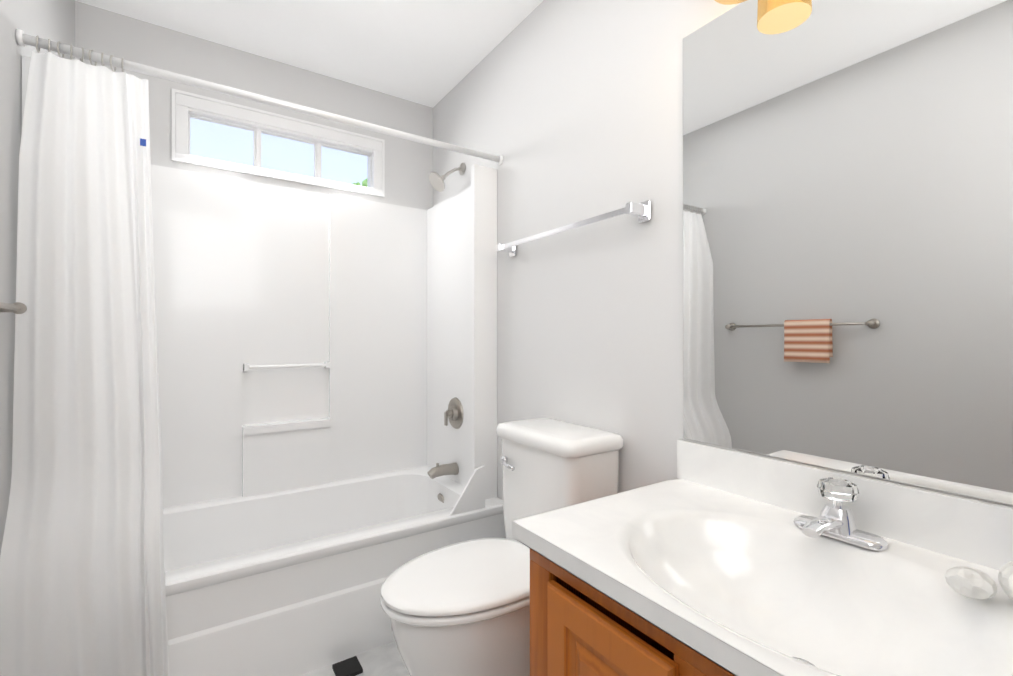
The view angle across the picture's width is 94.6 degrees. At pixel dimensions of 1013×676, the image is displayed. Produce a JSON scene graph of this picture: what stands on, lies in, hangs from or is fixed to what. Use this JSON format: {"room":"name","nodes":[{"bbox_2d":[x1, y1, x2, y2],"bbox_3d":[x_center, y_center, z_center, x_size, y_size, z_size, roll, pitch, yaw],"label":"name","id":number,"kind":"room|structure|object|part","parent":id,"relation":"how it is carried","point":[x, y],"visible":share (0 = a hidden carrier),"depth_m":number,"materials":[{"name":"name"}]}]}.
{"room":"bathroom","nodes":[
{"label":"bathroom","id":0,"kind":"room"},
{"bbox_2d":[0,0,74,554],"bbox_3d":[-1.004,-0.101,0.713,0.100,2.440,2.800,0,0,-34],"label":"wall","id":1,"kind":"structure","parent":0,"point":[53,20],"depth_m":1.19,"materials":[{"name":"grey paint"}]},
{"bbox_2d":[0,302,26,313],"bbox_3d":[-0.968,-0.071,0.803,0.058,0.048,0.738,0,0,-34],"label":"towel rail","id":2,"kind":"object","parent":1,"relation":"attached to","point":[18,308],"visible":1,"depth_m":1.08,"materials":[{"name":"silver metal"}]},
{"bbox_2d":[15,29,502,164],"bbox_3d":[-0.655,-0.791,1.651,1.518,0.040,0.040,0,0,-34],"label":"shower curtain rod","id":3,"kind":"object","parent":1,"relation":"attached to","point":[23,39],"visible":1,"depth_m":1.50,"materials":[{"name":"white metal"}]},
{"bbox_2d":[36,35,123,71],"bbox_3d":[-1.181,-0.786,1.300,0.183,0.044,0.044,0,0,-34],"label":"curtain rings","id":4,"kind":"object","parent":3,"relation":"hanging from","point":[71,56],"visible":0.71,"depth_m":1.29,"materials":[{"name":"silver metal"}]},
{"bbox_2d":[0,51,153,675],"bbox_3d":[-1.107,0.154,1.235,0.301,1.832,0.182,0,0,-34],"label":"shower curtain","id":5,"kind":"object","parent":4,"relation":"hanging from","point":[69,590],"visible":1,"depth_m":1.25,"materials":[{"name":"white fabric"}]},
{"bbox_2d":[140,138,145,145],"bbox_3d":[-1.049,-0.565,1.348,0.014,0.020,0.002,0,0,-34],"label":"tag","id":6,"kind":"object","parent":5,"relation":"attached to","point":[142,142],"visible":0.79,"depth_m":1.35,"materials":[{"name":"blue fabric"}]},
{"bbox_2d":[126,73,169,675],"bbox_3d":[-1.027,0.131,1.327,0.125,1.780,0.123,0,0,-34],"label":"curtain liner","id":7,"kind":"object","parent":3,"relation":"hanging from","point":[150,527],"visible":1,"depth_m":1.35,"materials":[{"name":"white plastic"}]},
{"bbox_2d":[75,1,432,209],"bbox_3d":[-1.080,-0.097,2.285,1.520,2.440,0.100,0,0,-34],"label":"wall","id":8,"kind":"structure","parent":0,"point":[408,166],"depth_m":2.17,"materials":[{"name":"white paint"}]},
{"bbox_2d":[172,88,384,196],"bbox_3d":[-1.068,-0.907,2.287,0.924,0.304,0.116,0,0,-34],"label":"window","id":9,"kind":"structure","parent":8,"relation":"in","point":[187,107],"depth_m":2.20,"materials":[{"name":"white plastic"}]},
{"bbox_2d":[75,0,542,107],"bbox_3d":[-0.331,-1.370,1.166,1.720,0.100,2.800,0,0,-34],"label":"ceiling","id":10,"kind":"structure","parent":0,"point":[431,53],"depth_m":2.01,"materials":[{"name":"white paint"}]},
{"bbox_2d":[302,641,409,675],"bbox_3d":[-0.331,1.170,1.160,1.720,0.100,2.800,0,0,-34],"label":"floor","id":11,"kind":"structure","parent":0,"point":[385,660],"depth_m":1.60,"materials":[{"name":"tile"}]},
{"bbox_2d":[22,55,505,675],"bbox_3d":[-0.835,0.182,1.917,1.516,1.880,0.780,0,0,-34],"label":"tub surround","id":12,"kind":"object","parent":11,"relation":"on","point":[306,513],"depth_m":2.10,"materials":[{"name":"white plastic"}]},
{"bbox_2d":[243,362,329,370],"bbox_3d":[-1.034,0.133,2.215,0.370,0.030,0.052,0,0,-34],"label":"grab bar","id":13,"kind":"object","parent":12,"relation":"attached to","point":[246,367],"visible":0.98,"depth_m":2.19,"materials":[{"name":"white plastic"}]},
{"bbox_2d":[427,462,458,502],"bbox_3d":[-0.314,0.713,2.278,0.150,0.212,0.066,0,0,-34],"label":"tub faucet","id":14,"kind":"object","parent":12,"relation":"attached to","point":[452,468],"depth_m":2.26,"materials":[{"name":"silver metal"}]},
{"bbox_2d":[444,397,462,428],"bbox_3d":[-0.276,0.373,2.304,0.060,0.156,0.156,0,0,-34],"label":"shower valve","id":15,"kind":"object","parent":12,"relation":"attached to","point":[453,413],"depth_m":2.29,"materials":[{"name":"silver metal"}]},
{"bbox_3d":[-0.160,0.624,1.922,0.160,0.174,0.012,0,0,-34],"label":"tub splash guard","id":16,"kind":"part","parent":12,"relation":"part of","materials":[{"name":"white plastic"}]},
{"bbox_2d":[332,656,362,675],"bbox_3d":[-0.536,1.115,1.576,0.080,0.012,0.080,0,0,-34],"label":"floor vent","id":17,"kind":"object","parent":11,"relation":"in","point":[351,666],"visible":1,"depth_m":1.57,"materials":[{"name":"black metal"}]},
{"bbox_2d":[391,418,623,675],"bbox_3d":[-0.018,0.710,1.436,0.686,0.822,0.414,0,0,-34],"label":"toilet","id":18,"kind":"object","parent":11,"relation":"on","point":[557,464],"visible":0.42,"depth_m":1.36,"materials":[{"name":"white ceramic"}]},
{"bbox_2d":[380,538,529,626],"bbox_3d":[-0.110,0.703,1.374,0.516,0.050,0.383,0,0,-34],"label":"seat","id":19,"kind":"object","parent":18,"relation":"attached to","point":[470,581],"visible":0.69,"depth_m":1.28,"materials":[{"name":"white ceramic"}]},
{"bbox_2d":[500,456,514,470],"bbox_3d":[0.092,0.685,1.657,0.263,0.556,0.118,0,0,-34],"label":"handle","id":20,"kind":"object","parent":18,"relation":"attached to","point":[503,460],"visible":0.38,"depth_m":1.58,"materials":[{"name":"silver metal"}]},
{"bbox_2d":[530,549,733,675],"bbox_3d":[0.529,0.769,0.749,0.543,0.700,0.920,0,0,-34],"label":"vanity cabinet","id":21,"kind":"object","parent":11,"relation":"on","point":[687,659],"visible":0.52,"depth_m":0.93,"materials":[{"name":"brown wood"}]},
{"bbox_2d":[547,580,678,675],"bbox_3d":[0.163,0.714,0.791,0.018,0.480,0.287,0,0,-34],"label":"door","id":22,"kind":"structure","parent":21,"relation":"attached to","point":[584,638],"depth_m":0.81,"materials":[{"name":"brown wood"}]},
{"bbox_2d":[512,439,1012,675],"bbox_3d":[0.516,0.411,0.744,0.573,0.265,0.955,0,0,-34],"label":"countertop","id":23,"kind":"structure","parent":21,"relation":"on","point":[715,554],"depth_m":0.86,"materials":[{"name":"stone"}]},
{"bbox_2d":[792,657,815,666],"bbox_3d":[0.483,0.541,0.767,0.056,0.008,0.056,0,0,-34],"label":"drain","id":24,"kind":"object","parent":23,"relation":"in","point":[805,661],"visible":0.12,"depth_m":0.78,"materials":[{"name":"silver metal"}]},
{"bbox_2d":[793,477,887,550],"bbox_3d":[0.614,0.330,0.890,0.149,0.108,0.156,0,0,-34],"label":"vanity faucet","id":25,"kind":"object","parent":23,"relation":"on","point":[835,519],"depth_m":0.89,"materials":[{"name":"silver metal"}]},
{"bbox_3d":[0.647,0.296,0.913,0.068,0.040,0.065,0,0,-34],"label":"vanity faucet knob","id":26,"kind":"part","parent":25,"relation":"part of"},
{"bbox_2d":[945,561,1012,599],"bbox_3d":[0.738,0.350,0.674,0.115,0.068,0.144,0,0,-34],"label":"soap","id":27,"kind":"object","parent":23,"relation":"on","point":[970,582],"visible":1,"depth_m":0.68,"materials":[{"name":"white"}]},
{"bbox_2d":[433,0,1010,505],"bbox_3d":[0.343,-0.099,1.613,0.100,2.440,2.800,0,0,-34],"label":"wall","id":28,"kind":"structure","parent":0,"point":[569,110],"depth_m":1.61,"materials":[{"name":"white paint"}]},
{"bbox_2d":[429,163,465,191],"bbox_3d":[-0.301,-0.806,2.329,0.175,0.161,0.106,0,0,-34],"label":"shower head","id":29,"kind":"object","parent":28,"relation":"attached to","point":[436,179],"visible":1,"depth_m":2.31},
{"bbox_2d":[497,200,650,256],"bbox_3d":[0.193,-0.379,1.675,0.079,0.060,0.744,0,0,-34],"label":"towel rail","id":30,"kind":"object","parent":28,"relation":"attached to","point":[641,211],"visible":1,"depth_m":1.50,"materials":[{"name":"silver metal"}]},
{"bbox_2d":[715,0,746,4],"bbox_3d":[0.676,-0.877,0.836,0.118,0.161,0.649,0,0,-34],"label":"shades","id":31,"kind":"object","parent":28,"relation":"attached to","point":[727,2],"visible":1,"depth_m":1.11,"materials":[{"name":"yellow glass"}]},
{"bbox_2d":[683,0,1012,505],"bbox_3d":[0.750,-0.277,0.906,0.006,1.108,0.932,0,0,-34],"label":"mirror","id":32,"kind":"object","parent":28,"relation":"attached to","point":[847,235],"visible":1,"depth_m":0.96,"materials":[{"name":"clear glass"}]},
{"label":"outside","id":33,"kind":"structure","parent":0,"visible":0},
{"bbox_2d":[352,179,366,186],"bbox_3d":[-1.825,-1.917,6.264,0.937,0.855,0.737,0,0,-34],"label":"tree","id":34,"kind":"object","parent":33,"point":[363,184],"depth_m":5.88,"materials":[{"name":"green plant"}]}
]}

